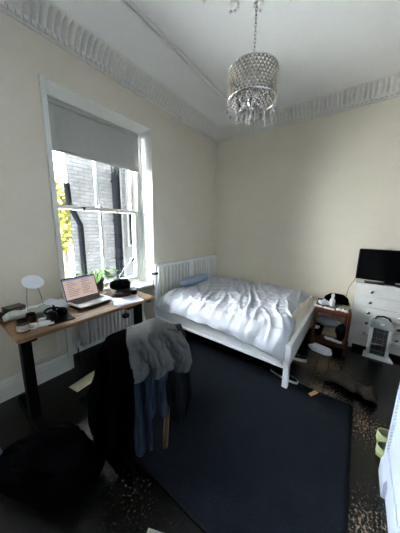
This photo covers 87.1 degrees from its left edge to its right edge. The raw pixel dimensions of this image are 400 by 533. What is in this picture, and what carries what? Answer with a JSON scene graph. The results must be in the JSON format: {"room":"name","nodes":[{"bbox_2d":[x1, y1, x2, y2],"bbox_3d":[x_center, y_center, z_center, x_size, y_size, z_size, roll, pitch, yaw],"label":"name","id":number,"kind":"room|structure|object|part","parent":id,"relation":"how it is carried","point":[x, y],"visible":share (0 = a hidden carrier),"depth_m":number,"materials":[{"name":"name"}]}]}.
{"room":"bedroom","nodes":[
{"label":"bedroom","id":0,"kind":"room"},
{"bbox_2d":[69,259,74,277],"bbox_3d":[-6.336,0.967,9.440,15.580,0.200,28.000,9,13,36],"label":"ground","id":1,"kind":"structure","parent":0,"point":[71,261],"depth_m":13.53,"materials":[{"name":"white"}]},
{"bbox_2d":[56,179,72,278],"bbox_3d":[-6.071,-1.433,9.262,1.738,4.618,1.931,-4,12,-24],"label":"street tree","id":2,"kind":"object","parent":1,"relation":"on","point":[65,224],"visible":0.32,"depth_m":8.85,"materials":[{"name":"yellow plant"}]},
{"bbox_2d":[63,154,133,280],"bbox_3d":[-1.501,-0.820,10.250,4.320,8.800,10.440,9,13,36],"label":"neighbouring house","id":3,"kind":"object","parent":1,"relation":"on","point":[112,182],"visible":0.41,"depth_m":5.37,"materials":[{"name":"brick"}]},
{"bbox_3d":[-1.835,-1.667,6.295,0.008,1.980,0.750,9,13,36],"label":"pane","id":4,"kind":"part","parent":3,"relation":"part of","materials":[{"name":"glass"}]},
{"bbox_2d":[0,11,216,380],"bbox_3d":[-1.860,-0.423,1.614,0.420,3.170,7.000,9,13,36],"label":"wall","id":5,"kind":"structure","parent":0,"point":[184,160],"depth_m":1.90,"materials":[{"name":"paint"}]},
{"bbox_2d":[0,353,69,402],"bbox_3d":[-1.712,1.071,1.758,0.022,0.185,6.600,9,13,36],"label":"baseboard","id":6,"kind":"structure","parent":5,"relation":"attached to","point":[46,371],"depth_m":2.00,"materials":[{"name":"white wood"}]},
{"bbox_2d":[16,331,59,367],"bbox_3d":[-1.505,0.663,1.962,0.012,0.450,0.320,9,13,36],"label":"trim","id":7,"kind":"structure","parent":5,"relation":"attached to","point":[56,333],"depth_m":2.06,"materials":[{"name":"white wood"}]},
{"bbox_2d":[38,73,73,369],"bbox_3d":[-1.333,-0.249,1.988,0.028,2.710,0.045,9,13,36],"label":"trim","id":8,"kind":"structure","parent":5,"relation":"attached to","point":[42,83],"depth_m":1.90,"materials":[{"name":"white wood"}]},
{"bbox_2d":[47,94,143,287],"bbox_3d":[-1.237,-0.705,2.591,0.160,2.030,1.145,9,13,36],"label":"window","id":9,"kind":"structure","parent":5,"relation":"in","point":[134,184],"depth_m":2.93,"materials":[{"name":"white wood"}]},
{"bbox_2d":[47,95,138,172],"bbox_3d":[-1.146,-1.210,2.430,0.048,0.924,1.054,9,13,36],"label":"roller blind","id":10,"kind":"object","parent":9,"relation":"attached to","point":[77,132],"visible":0.84,"depth_m":2.31,"materials":[{"name":"fabric"}]},
{"bbox_3d":[-1.275,-1.175,2.542,0.040,0.990,1.040,9,13,36],"label":"sash","id":11,"kind":"part","parent":9,"relation":"part of","materials":[{"name":"white wood"}]},
{"bbox_3d":[-1.241,-0.224,2.680,0.070,1.010,1.040,9,13,36],"label":"sash","id":12,"kind":"part","parent":9,"relation":"part of","materials":[{"name":"white wood"}]},
{"bbox_2d":[45,78,153,281],"bbox_3d":[-1.085,-0.692,2.478,0.260,2.010,1.145,9,13,36],"label":"trim","id":13,"kind":"structure","parent":5,"relation":"attached to","point":[53,89],"depth_m":2.77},
{"bbox_2d":[75,309,133,357],"bbox_3d":[-1.171,0.668,2.710,0.190,0.650,0.858,9,13,36],"label":"radiator","id":14,"kind":"object","parent":5,"relation":"attached to","point":[91,331],"visible":0.53,"depth_m":2.56,"materials":[{"name":"metal"}]},
{"bbox_3d":[-1.130,0.623,2.684,0.105,0.520,0.720,9,13,36],"label":"panel","id":15,"kind":"part","parent":14,"relation":"part of","materials":[{"name":"metal"}]},
{"bbox_2d":[72,312,144,353],"bbox_3d":[-1.211,0.879,2.843,0.022,0.185,1.145,9,13,36],"label":"baseboard","id":16,"kind":"structure","parent":5,"relation":"attached to","point":[81,348],"depth_m":2.56,"materials":[{"name":"white wood"}]},
{"bbox_2d":[0,0,220,142],"bbox_3d":[-1.592,-1.866,1.162,0.180,0.162,6.600,9,13,36],"label":"trim","id":17,"kind":"structure","parent":5,"relation":"attached to","point":[45,18],"depth_m":2.01,"materials":[{"name":"paint"}]},
{"bbox_2d":[103,280,152,290],"bbox_3d":[-1.100,0.309,2.662,0.310,0.025,1.145,9,13,36],"label":"window sill","id":18,"kind":"structure","parent":5,"relation":"attached to","point":[140,284],"depth_m":2.94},
{"bbox_2d":[74,267,124,290],"bbox_3d":[-1.161,0.183,2.447,0.255,0.300,0.602,10,14,40],"label":"potted plant","id":19,"kind":"object","parent":18,"relation":"on","point":[99,278],"visible":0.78,"depth_m":2.43,"materials":[{"name":"green plant"}]},
{"bbox_3d":[-1.206,0.231,2.459,0.176,0.200,0.176,9,13,36],"label":"pot","id":20,"kind":"part","parent":19,"relation":"part of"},
{"bbox_2d":[0,327,399,532],"bbox_3d":[0.337,1.531,0.280,6.050,0.100,7.000,9,13,36],"label":"floor","id":21,"kind":"structure","parent":0,"point":[134,501],"depth_m":1.39,"materials":[{"name":"black carpet"}]},
{"bbox_2d":[0,421,104,512],"bbox_3d":[-0.882,1.144,1.241,0.602,0.258,0.342,3,11,9],"label":"holdall","id":22,"kind":"object","parent":21,"relation":"on","point":[44,470],"visible":0.99,"depth_m":1.15,"materials":[{"name":"black fabric"}]},
{"bbox_3d":[-0.900,1.074,1.101,0.258,0.069,0.060,3,11,8],"label":"handle","id":23,"kind":"part","parent":22,"relation":"part of","materials":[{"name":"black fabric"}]},
{"bbox_3d":[-0.863,1.031,1.335,0.258,0.069,0.060,3,11,9],"label":"handle","id":24,"kind":"part","parent":22,"relation":"part of","materials":[{"name":"black fabric"}]},
{"bbox_2d":[0,289,154,430],"bbox_3d":[-1.047,0.735,1.994,0.595,0.785,1.120,9,13,36],"label":"desk","id":25,"kind":"object","parent":21,"relation":"on","point":[29,401],"visible":0.52,"depth_m":1.59,"materials":[{"name":"brown wood"}]},
{"bbox_2d":[0,309,12,320],"bbox_3d":[-1.476,0.364,1.605,0.112,0.069,0.120,-4,12,-24],"label":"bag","id":26,"kind":"object","parent":25,"relation":"on","point":[4,312],"visible":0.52,"depth_m":1.58,"materials":[{"name":"black fabric"}]},
{"bbox_2d":[1,303,25,311],"bbox_3d":[-1.503,0.349,1.704,0.104,0.062,0.124,6,12,24],"label":"storage box","id":27,"kind":"object","parent":25,"relation":"on","point":[18,306],"visible":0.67,"depth_m":1.69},
{"bbox_2d":[2,310,27,321],"bbox_3d":[-1.367,0.364,1.584,0.080,0.080,0.170,9,13,36],"label":"plastic bag","id":28,"kind":"object","parent":25,"relation":"on","point":[16,314],"visible":0.74,"depth_m":1.55,"materials":[{"name":"white plastic"}]},
{"bbox_2d":[0,340,36,400],"bbox_3d":[-1.560,0.760,1.824,0.032,0.724,0.377,10,14,40],"label":"cable","id":29,"kind":"object","parent":25,"relation":"hanging from","point":[36,340],"visible":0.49,"depth_m":1.82,"materials":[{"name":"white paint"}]},
{"bbox_2d":[16,318,30,333],"bbox_3d":[-1.190,0.397,1.417,0.073,0.085,0.073,9,13,36],"label":"jar","id":30,"kind":"object","parent":25,"relation":"on","point":[22,325],"visible":1,"depth_m":1.39,"materials":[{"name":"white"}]},
{"bbox_3d":[-1.189,0.363,1.410,0.060,0.015,0.060,9,13,36],"label":"lid","id":31,"kind":"part","parent":30,"relation":"part of","materials":[{"name":"black metal"}]},
{"bbox_3d":[-1.286,0.821,1.588,0.080,0.695,0.064,9,13,36],"label":"leg","id":32,"kind":"part","parent":25,"relation":"part of","materials":[{"name":"black metal"}]},
{"bbox_2d":[25,312,36,322],"bbox_3d":[-1.258,0.378,1.567,0.064,0.065,0.064,9,13,36],"label":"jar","id":33,"kind":"object","parent":25,"relation":"on","point":[31,316],"visible":0.91,"depth_m":1.55,"materials":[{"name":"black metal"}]},
{"bbox_3d":[-1.257,0.352,1.562,0.054,0.012,0.054,9,13,36],"label":"lid","id":34,"kind":"part","parent":33,"relation":"part of","materials":[{"name":"black metal"}]},
{"bbox_2d":[21,275,43,307],"bbox_3d":[-1.409,0.221,1.788,0.124,0.284,0.156,9,13,36],"label":"mirror","id":35,"kind":"object","parent":25,"relation":"on","point":[31,281],"visible":0.87,"depth_m":1.76,"materials":[{"name":"white paint"}]},
{"bbox_3d":[-1.407,0.131,1.771,0.124,0.101,0.156,9,13,36],"label":"frame","id":36,"kind":"part","parent":35,"relation":"part of","materials":[{"name":"white paint"}]},
{"bbox_2d":[27,304,52,318],"bbox_3d":[-1.269,0.353,1.671,0.201,0.074,0.169,9,13,36],"label":"cloth","id":37,"kind":"object","parent":25,"relation":"on","point":[39,311],"visible":0.68,"depth_m":1.63,"materials":[{"name":"grey fabric"}]},
{"bbox_2d":[30,320,50,325],"bbox_3d":[-1.170,0.408,1.516,0.159,0.020,0.044,-4,12,-27],"label":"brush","id":38,"kind":"object","parent":25,"relation":"on","point":[44,321],"visible":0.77,"depth_m":1.52,"materials":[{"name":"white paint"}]},
{"bbox_2d":[30,322,53,327],"bbox_3d":[-1.117,0.415,1.495,0.135,0.022,0.021,-6,13,-35],"label":"tube","id":39,"kind":"object","parent":25,"relation":"on","point":[48,323],"visible":0.89,"depth_m":1.49,"materials":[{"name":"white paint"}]},
{"bbox_2d":[24,298,70,309],"bbox_3d":[-1.316,0.340,1.824,0.320,0.042,0.347,6,12,24],"label":"paper stack","id":40,"kind":"object","parent":25,"relation":"on","point":[61,302],"visible":0.4,"depth_m":1.88,"materials":[{"name":"white paper"}]},
{"bbox_2d":[46,313,74,325],"bbox_3d":[-1.088,0.401,1.616,0.180,0.008,0.175,9,13,36],"label":"mat","id":41,"kind":"object","parent":25,"relation":"on","point":[60,319],"visible":0.52,"depth_m":1.60,"materials":[{"name":"black plastic"}]},
{"bbox_2d":[44,307,67,320],"bbox_3d":[-1.121,0.358,1.624,0.140,0.072,0.140,4,11,16],"label":"headphones","id":42,"kind":"object","parent":41,"relation":"on","point":[61,311],"visible":1,"depth_m":1.59,"materials":[{"name":"black plastic"}]},
{"bbox_2d":[46,311,58,320],"bbox_3d":[-1.104,0.367,1.580,0.082,0.072,0.070,9,13,36],"label":"ear cup","id":43,"kind":"object","parent":42,"relation":"on","point":[51,315],"depth_m":1.56,"materials":[{"name":"black plastic"}]},
{"bbox_2d":[56,307,67,315],"bbox_3d":[-1.084,0.354,1.653,0.082,0.072,0.070,9,13,36],"label":"ear cup","id":44,"kind":"object","parent":42,"relation":"on","point":[61,311],"depth_m":1.63,"materials":[{"name":"black fabric"}]},
{"bbox_2d":[68,300,109,310],"bbox_3d":[-1.041,0.331,1.963,0.220,0.022,0.300,7,12,30],"label":"laptop stand","id":45,"kind":"object","parent":25,"relation":"on","point":[76,308],"visible":0.23,"depth_m":1.84,"materials":[{"name":"black plastic"}]},
{"bbox_2d":[60,273,112,308],"bbox_3d":[-1.038,0.213,1.950,0.299,0.213,0.320,7,12,30],"label":"laptop","id":46,"kind":"object","parent":45,"relation":"on","point":[81,292],"visible":1,"depth_m":1.96,"materials":[{"name":"metal"}]},
{"bbox_3d":[-1.135,0.196,2.006,0.071,0.203,0.320,7,12,30],"label":"screen lid","id":47,"kind":"part","parent":46,"relation":"part of","materials":[{"name":"metal"}]},
{"bbox_2d":[103,292,113,296],"bbox_3d":[-0.944,0.295,2.182,0.120,0.015,0.090,4,11,16],"label":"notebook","id":48,"kind":"object","parent":25,"relation":"on","point":[107,293],"visible":0.59,"depth_m":2.17,"materials":[{"name":"beige paper"}]},
{"bbox_2d":[114,289,130,297],"bbox_3d":[-0.811,0.274,2.204,0.174,0.052,0.174,9,13,36],"label":"case","id":49,"kind":"object","parent":25,"relation":"on","point":[125,292],"visible":0.94,"depth_m":2.15,"materials":[{"name":"brown"}]},
{"bbox_2d":[109,278,129,289],"bbox_3d":[-0.834,0.186,2.200,0.210,0.127,0.172,-3,11,-23],"label":"headset","id":50,"kind":"object","parent":49,"relation":"on","point":[120,283],"visible":1,"depth_m":2.17,"materials":[{"name":"black plastic"}]},
{"bbox_3d":[-0.811,0.260,2.202,0.174,0.022,0.174,9,13,36],"label":"lid","id":51,"kind":"part","parent":49,"relation":"part of","materials":[{"name":"brown"}]},
{"bbox_2d":[109,295,143,306],"bbox_3d":[-0.719,0.327,2.051,0.290,0.006,0.234,-8,14,-40],"label":"paper sheets","id":52,"kind":"object","parent":25,"relation":"on","point":[120,301],"visible":1,"depth_m":2.04,"materials":[{"name":"white paper"}]},
{"bbox_2d":[119,256,134,277],"bbox_3d":[-0.861,0.079,2.453,0.214,0.403,0.056,1,11,-1],"label":"desk lamp","id":53,"kind":"object","parent":25,"relation":"on","point":[133,257],"visible":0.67,"depth_m":2.42,"materials":[{"name":"white plastic"}]},
{"bbox_2d":[130,287,136,294],"bbox_3d":[-0.724,0.263,2.295,0.062,0.045,0.150,-3,11,-21],"label":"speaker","id":54,"kind":"object","parent":25,"relation":"on","point":[133,289],"visible":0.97,"depth_m":2.24},
{"bbox_3d":[-0.693,0.687,2.369,0.080,0.695,0.064,9,13,36],"label":"leg","id":55,"kind":"part","parent":25,"relation":"part of","materials":[{"name":"black metal"}]},
{"bbox_2d":[69,370,94,391],"bbox_3d":[-1.111,1.117,2.063,0.138,0.005,0.274,7,12,28],"label":"envelope","id":56,"kind":"object","parent":21,"relation":"on","point":[87,379],"visible":0.7,"depth_m":2.03,"materials":[{"name":"beige paper"}]},
{"bbox_2d":[147,528,162,532],"bbox_3d":[-0.209,1.333,0.998,0.130,0.005,0.110,3,11,12],"label":"paper note","id":57,"kind":"object","parent":21,"relation":"on","point":[149,530],"visible":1,"depth_m":1.05,"materials":[{"name":"white paper"}]},
{"bbox_2d":[80,336,352,532],"bbox_3d":[0.132,1.180,1.831,1.922,0.014,1.402,9,13,36],"label":"rug","id":58,"kind":"object","parent":21,"relation":"on","point":[250,453],"visible":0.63,"depth_m":1.42,"materials":[{"name":"blue carpet"}]},
{"bbox_2d":[163,403,169,448],"bbox_3d":[-0.417,0.823,1.545,0.428,0.803,0.467,-2,11,-16],"label":"dining chair","id":59,"kind":"object","parent":58,"relation":"on","point":[166,418],"visible":0.08,"depth_m":1.42,"materials":[{"name":"brown wood"}]},
{"bbox_2d":[86,328,134,473],"bbox_3d":[-0.523,0.830,1.285,0.256,0.905,0.232,-2,11,-16],"label":"jacket","id":60,"kind":"object","parent":59,"relation":"hanging from","point":[110,396],"visible":0.92,"depth_m":1.19,"materials":[{"name":"black fabric"}]},
{"bbox_2d":[129,323,168,456],"bbox_3d":[-0.317,0.782,1.349,0.240,0.838,0.202,-2,11,-16],"label":"jeans","id":61,"kind":"object","parent":59,"relation":"hanging from","point":[150,394],"visible":0.37,"depth_m":1.29,"materials":[{"name":"blue fabric"}]},
{"bbox_2d":[126,318,191,384],"bbox_3d":[-0.252,0.510,1.295,0.384,0.346,0.249,-2,11,-16],"label":"hoodie","id":62,"kind":"object","parent":59,"relation":"on","point":[157,346],"visible":1,"depth_m":1.20,"materials":[{"name":"grey fabric"}]},
{"bbox_2d":[165,323,191,424],"bbox_3d":[-0.171,0.703,1.384,0.197,0.650,0.194,-3,11,-19],"label":"trousers","id":63,"kind":"object","parent":59,"relation":"hanging from","point":[178,386],"visible":0.45,"depth_m":1.33,"materials":[{"name":"grey fabric"}]},
{"bbox_2d":[308,390,318,395],"bbox_3d":[1.043,1.164,1.936,0.100,0.008,0.036,-4,12,-25],"label":"scrap","id":64,"kind":"object","parent":58,"relation":"on","point":[314,392],"visible":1,"depth_m":1.93,"materials":[{"name":"orange paper"}]},
{"bbox_2d":[153,255,316,387],"bbox_3d":[0.552,0.468,3.081,1.878,0.972,1.585,9,13,36],"label":"bed","id":65,"kind":"object","parent":21,"relation":"on","point":[203,330],"visible":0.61,"depth_m":2.66,"materials":[{"name":"white paint"}]},
{"bbox_2d":[151,272,157,288],"bbox_3d":[-0.626,0.190,2.915,0.062,0.216,0.084,9,13,36],"label":"clip","id":66,"kind":"object","parent":65,"relation":"attached to","point":[153,273],"visible":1,"depth_m":2.88,"materials":[{"name":"black plastic"}]},
{"bbox_3d":[-0.173,0.354,3.619,0.056,0.972,1.575,9,13,36],"label":"headboard","id":67,"kind":"part","parent":65,"relation":"part of","materials":[{"name":"white paint"}]},
{"bbox_3d":[0.092,0.750,2.510,1.775,0.210,0.044,9,13,36],"label":"rail","id":68,"kind":"part","parent":65,"relation":"part of","materials":[{"name":"white paint"}]},
{"bbox_3d":[0.820,0.945,1.989,0.050,0.445,0.055,9,13,36],"label":"leg","id":69,"kind":"part","parent":65,"relation":"part of","materials":[{"name":"white paint"}]},
{"bbox_2d":[296,301,305,326],"bbox_3d":[0.557,0.560,3.096,1.755,0.215,1.480,9,13,36],"label":"mattress","id":70,"kind":"object","parent":65,"relation":"on","point":[304,302],"visible":0.03,"depth_m":2.61,"materials":[{"name":"beige fabric"}]},
{"bbox_2d":[156,275,312,365],"bbox_3d":[0.560,0.502,3.044,1.748,0.419,1.634,9,13,36],"label":"duvet","id":71,"kind":"object","parent":70,"relation":"on","point":[259,315],"visible":0.97,"depth_m":2.55,"materials":[{"name":"fabric"}]},
{"bbox_2d":[179,274,207,286],"bbox_3d":[-0.086,0.220,3.424,0.246,0.194,0.632,8,13,34],"label":"pillow","id":72,"kind":"object","parent":71,"relation":"on","point":[195,279],"visible":0.94,"depth_m":3.25,"materials":[{"name":"blue fabric"}]},
{"bbox_2d":[284,296,313,361],"bbox_3d":[1.068,0.638,2.658,0.506,0.273,1.508,9,13,36],"label":"sheet","id":73,"kind":"object","parent":70,"relation":"on","point":[298,313],"visible":0.15,"depth_m":2.63,"materials":[{"name":"beige fabric"}]},
{"bbox_3d":[1.280,0.745,2.575,0.040,0.240,1.475,9,13,36],"label":"footboard","id":74,"kind":"part","parent":65,"relation":"part of","materials":[{"name":"white paint"}]},
{"bbox_2d":[270,364,297,383],"bbox_3d":[0.858,1.085,2.150,0.080,0.112,0.280,-9,15,-43],"label":"sneaker","id":75,"kind":"object","parent":21,"relation":"on","point":[278,371],"visible":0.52,"depth_m":2.15,"materials":[{"name":"white rubber"}]},
{"bbox_2d":[293,353,306,361],"bbox_3d":[1.111,1.028,2.482,0.280,0.112,0.080,7,12,28],"label":"sneaker","id":76,"kind":"object","parent":21,"relation":"on","point":[297,357],"visible":0.5,"depth_m":2.43,"materials":[{"name":"white rubber"}]},
{"bbox_2d":[308,343,331,355],"bbox_3d":[1.511,1.028,2.643,0.145,0.065,0.261,-7,14,-39],"label":"bag","id":77,"kind":"object","parent":21,"relation":"on","point":[316,347],"visible":0.99,"depth_m":2.60,"materials":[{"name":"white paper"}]},
{"bbox_2d":[310,298,351,356],"bbox_3d":[1.715,0.765,2.771,0.380,0.545,0.460,8,12,32],"label":"bedside table","id":78,"kind":"object","parent":21,"relation":"on","point":[316,338],"visible":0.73,"depth_m":2.60,"materials":[{"name":"brown wood"}]},
{"bbox_3d":[1.451,0.786,2.688,0.030,0.525,0.030,8,12,32],"label":"leg","id":79,"kind":"part","parent":78,"relation":"part of","materials":[{"name":"brown wood"}]},
{"bbox_2d":[311,322,323,334],"bbox_3d":[1.568,0.819,2.810,0.140,0.137,0.211,9,13,36],"label":"garment","id":80,"kind":"object","parent":78,"relation":"on","point":[317,331],"visible":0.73,"depth_m":2.74,"materials":[{"name":"black fabric"}]},
{"bbox_2d":[318,299,328,304],"bbox_3d":[1.626,0.454,2.753,0.110,0.071,0.080,1,11,2],"label":"tissue box","id":81,"kind":"object","parent":78,"relation":"on","point":[324,301],"visible":0.98,"depth_m":2.73,"materials":[{"name":"white paper"}]},
{"bbox_2d":[321,326,335,338],"bbox_3d":[1.700,0.848,2.752,0.212,0.108,0.259,9,13,36],"label":"folded top","id":82,"kind":"object","parent":78,"relation":"on","point":[327,331],"visible":0.68,"depth_m":2.68,"materials":[{"name":"beige fabric"}]},
{"bbox_2d":[316,316,339,327],"bbox_3d":[1.702,0.725,2.807,0.272,0.109,0.223,9,13,36],"label":"garment","id":83,"kind":"object","parent":82,"relation":"on","point":[327,321],"visible":0.98,"depth_m":2.75,"materials":[{"name":"grey fabric"}]},
{"bbox_2d":[313,326,344,348],"bbox_3d":[1.712,0.920,2.800,0.370,0.050,0.454,8,12,32],"label":"shelf","id":84,"kind":"object","parent":78,"relation":"attached to","point":[316,338],"depth_m":2.63,"materials":[{"name":"brown wood"}]},
{"bbox_2d":[329,293,334,306],"bbox_3d":[1.681,0.421,2.668,0.060,0.168,0.060,9,13,36],"label":"spray bottle","id":85,"kind":"object","parent":78,"relation":"on","point":[332,300],"visible":0.98,"depth_m":2.65,"materials":[{"name":"white plastic"}]},
{"bbox_2d":[324,293,348,305],"bbox_3d":[1.790,0.424,2.753,0.294,0.135,0.254,5,11,21],"label":"hat","id":86,"kind":"object","parent":78,"relation":"on","point":[340,299],"visible":0.6,"depth_m":2.70,"materials":[{"name":"black fabric"}]},
{"bbox_2d":[335,323,345,340],"bbox_3d":[1.775,0.819,2.663,0.118,0.200,0.216,9,13,36],"label":"cloth","id":87,"kind":"object","parent":78,"relation":"on","point":[340,330],"visible":0.96,"depth_m":2.61,"materials":[{"name":"black fabric"}]},
{"bbox_2d":[336,308,347,312],"bbox_3d":[1.689,0.517,2.494,0.082,0.039,0.126,-6,13,-33],"label":"game controller","id":88,"kind":"object","parent":78,"relation":"on","point":[337,309],"visible":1,"depth_m":2.49,"materials":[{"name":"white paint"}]},
{"bbox_2d":[339,305,350,309],"bbox_3d":[1.769,0.511,2.603,0.170,0.018,0.120,-8,14,-41],"label":"book","id":89,"kind":"object","parent":78,"relation":"on","point":[342,306],"visible":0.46,"depth_m":2.59,"materials":[{"name":"beige paper"}]},
{"bbox_3d":[1.745,0.826,2.502,0.030,0.525,0.030,8,12,32],"label":"leg","id":90,"kind":"part","parent":78,"relation":"part of","materials":[{"name":"brown wood"}]},
{"bbox_2d":[324,368,378,401],"bbox_3d":[1.443,1.115,2.006,0.412,0.139,0.193,11,15,44],"label":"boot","id":91,"kind":"object","parent":21,"relation":"on","point":[332,375],"visible":1,"depth_m":1.97,"materials":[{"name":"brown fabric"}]},
{"bbox_2d":[348,278,399,355],"bbox_3d":[2.259,0.643,2.617,0.624,0.862,0.327,9,13,36],"label":"dresser","id":92,"kind":"object","parent":21,"relation":"on","point":[371,301],"visible":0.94,"depth_m":2.55,"materials":[{"name":"white paint"}]},
{"bbox_3d":[2.251,0.825,2.645,0.560,0.126,0.252,9,13,36],"label":"drawer","id":93,"kind":"part","parent":92,"relation":"part of","materials":[{"name":"white paint"}]},
{"bbox_3d":[2.253,0.696,2.621,0.560,0.126,0.252,9,13,36],"label":"drawer","id":94,"kind":"part","parent":92,"relation":"part of","materials":[{"name":"white paint"}]},
{"bbox_3d":[2.256,0.566,2.597,0.560,0.126,0.252,9,13,36],"label":"drawer","id":95,"kind":"part","parent":92,"relation":"part of","materials":[{"name":"white paint"}]},
{"bbox_2d":[355,248,399,287],"bbox_3d":[2.268,0.020,2.479,0.670,0.415,0.145,9,13,36],"label":"television","id":96,"kind":"object","parent":92,"relation":"on","point":[373,264],"visible":1,"depth_m":2.54,"materials":[{"name":"black plastic"}]},
{"bbox_3d":[2.258,0.436,2.572,0.560,0.126,0.252,9,13,36],"label":"drawer","id":97,"kind":"part","parent":92,"relation":"part of","materials":[{"name":"white paint"}]},
{"bbox_3d":[2.261,0.306,2.548,0.560,0.126,0.252,9,13,36],"label":"drawer","id":98,"kind":"part","parent":92,"relation":"part of","materials":[{"name":"white paint"}]},
{"bbox_2d":[362,316,394,364],"bbox_3d":[2.129,0.833,2.486,0.280,0.533,0.130,9,13,36],"label":"heater","id":99,"kind":"object","parent":21,"relation":"on","point":[381,330],"visible":1,"depth_m":2.48,"materials":[{"name":"white paint"}]},
{"bbox_2d":[370,329,387,356],"bbox_3d":[2.105,0.892,2.474,0.144,0.350,0.005,9,13,36],"label":"grille","id":100,"kind":"object","parent":99,"relation":"attached to","point":[371,330],"depth_m":2.48,"materials":[{"name":"grey metal"}]},
{"bbox_3d":[2.127,0.602,2.442,0.160,0.063,0.021,9,13,36],"label":"handle","id":101,"kind":"part","parent":99,"relation":"part of","materials":[{"name":"black plastic"}]},
{"bbox_2d":[375,441,385,457],"bbox_3d":[1.313,1.257,1.364,0.269,0.080,0.112,10,14,40],"label":"clog","id":102,"kind":"object","parent":21,"relation":"on","point":[380,445],"visible":0.44,"depth_m":1.44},
{"bbox_2d":[376,428,388,442],"bbox_3d":[1.407,1.238,1.471,0.269,0.080,0.112,8,12,32],"label":"clog","id":103,"kind":"object","parent":21,"relation":"on","point":[381,432],"visible":0.47,"depth_m":1.54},
{"bbox_2d":[378,383,399,532],"bbox_3d":[0.997,0.385,0.468,0.632,2.110,1.360,9,13,36],"label":"cloth","id":104,"kind":"object","parent":21,"relation":"on","point":[389,467],"visible":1,"depth_m":1.11,"materials":[{"name":"white fabric"}]},
{"bbox_3d":[0.966,0.290,0.891,0.010,1.660,0.480,9,13,36],"label":"beaded moulding","id":105,"kind":"part","parent":104,"relation":"part of","materials":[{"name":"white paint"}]},
{"bbox_2d":[50,0,399,126],"bbox_3d":[0.399,-1.683,-0.320,6.050,0.100,7.000,9,13,36],"label":"ceiling","id":106,"kind":"structure","parent":0,"point":[320,47],"depth_m":1.90,"materials":[{"name":"paint"}]},
{"bbox_2d":[119,0,244,107],"bbox_3d":[0.512,-1.617,-0.365,4.169,0.033,5.476,9,13,36],"label":"trim","id":107,"kind":"structure","parent":106,"relation":"attached to","point":[126,4],"depth_m":1.93,"materials":[{"name":"paint"}]},
{"bbox_2d":[202,0,291,14],"bbox_3d":[0.325,-1.893,1.095,1.168,0.031,1.171,9,13,36],"label":"trim","id":108,"kind":"structure","parent":106,"relation":"attached to","point":[232,2],"depth_m":1.59,"materials":[{"name":"paint"}]},
{"bbox_2d":[226,0,278,124],"bbox_3d":[0.315,-1.378,1.191,0.297,1.055,0.292,4,11,13],"label":"chandelier","id":109,"kind":"object","parent":106,"relation":"hanging from","point":[269,83],"visible":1,"depth_m":1.18,"materials":[{"name":"silver metal"}]},
{"bbox_3d":[0.309,-1.064,1.249,0.291,0.158,0.293,9,13,36],"label":"lamp shade","id":110,"kind":"part","parent":109,"relation":"part of","materials":[{"name":"clear glass"}]},
{"bbox_3d":[0.318,-1.536,1.161,0.013,0.712,0.013,0,11,-8],"label":"chain","id":111,"kind":"part","parent":109,"relation":"part of","materials":[{"name":"silver metal"}]},
{"bbox_2d":[214,96,399,322],"bbox_3d":[2.587,-0.508,2.530,5.600,3.170,0.200,9,13,36],"label":"wall","id":112,"kind":"structure","parent":0,"point":[297,204],"depth_m":3.08,"materials":[{"name":"paint"}]},
{"bbox_2d":[218,72,399,142],"bbox_3d":[2.421,-1.975,2.163,5.400,0.161,0.180,9,13,36],"label":"trim","id":113,"kind":"structure","parent":112,"relation":"attached to","point":[387,87],"depth_m":2.77,"materials":[{"name":"paint"}]}
]}

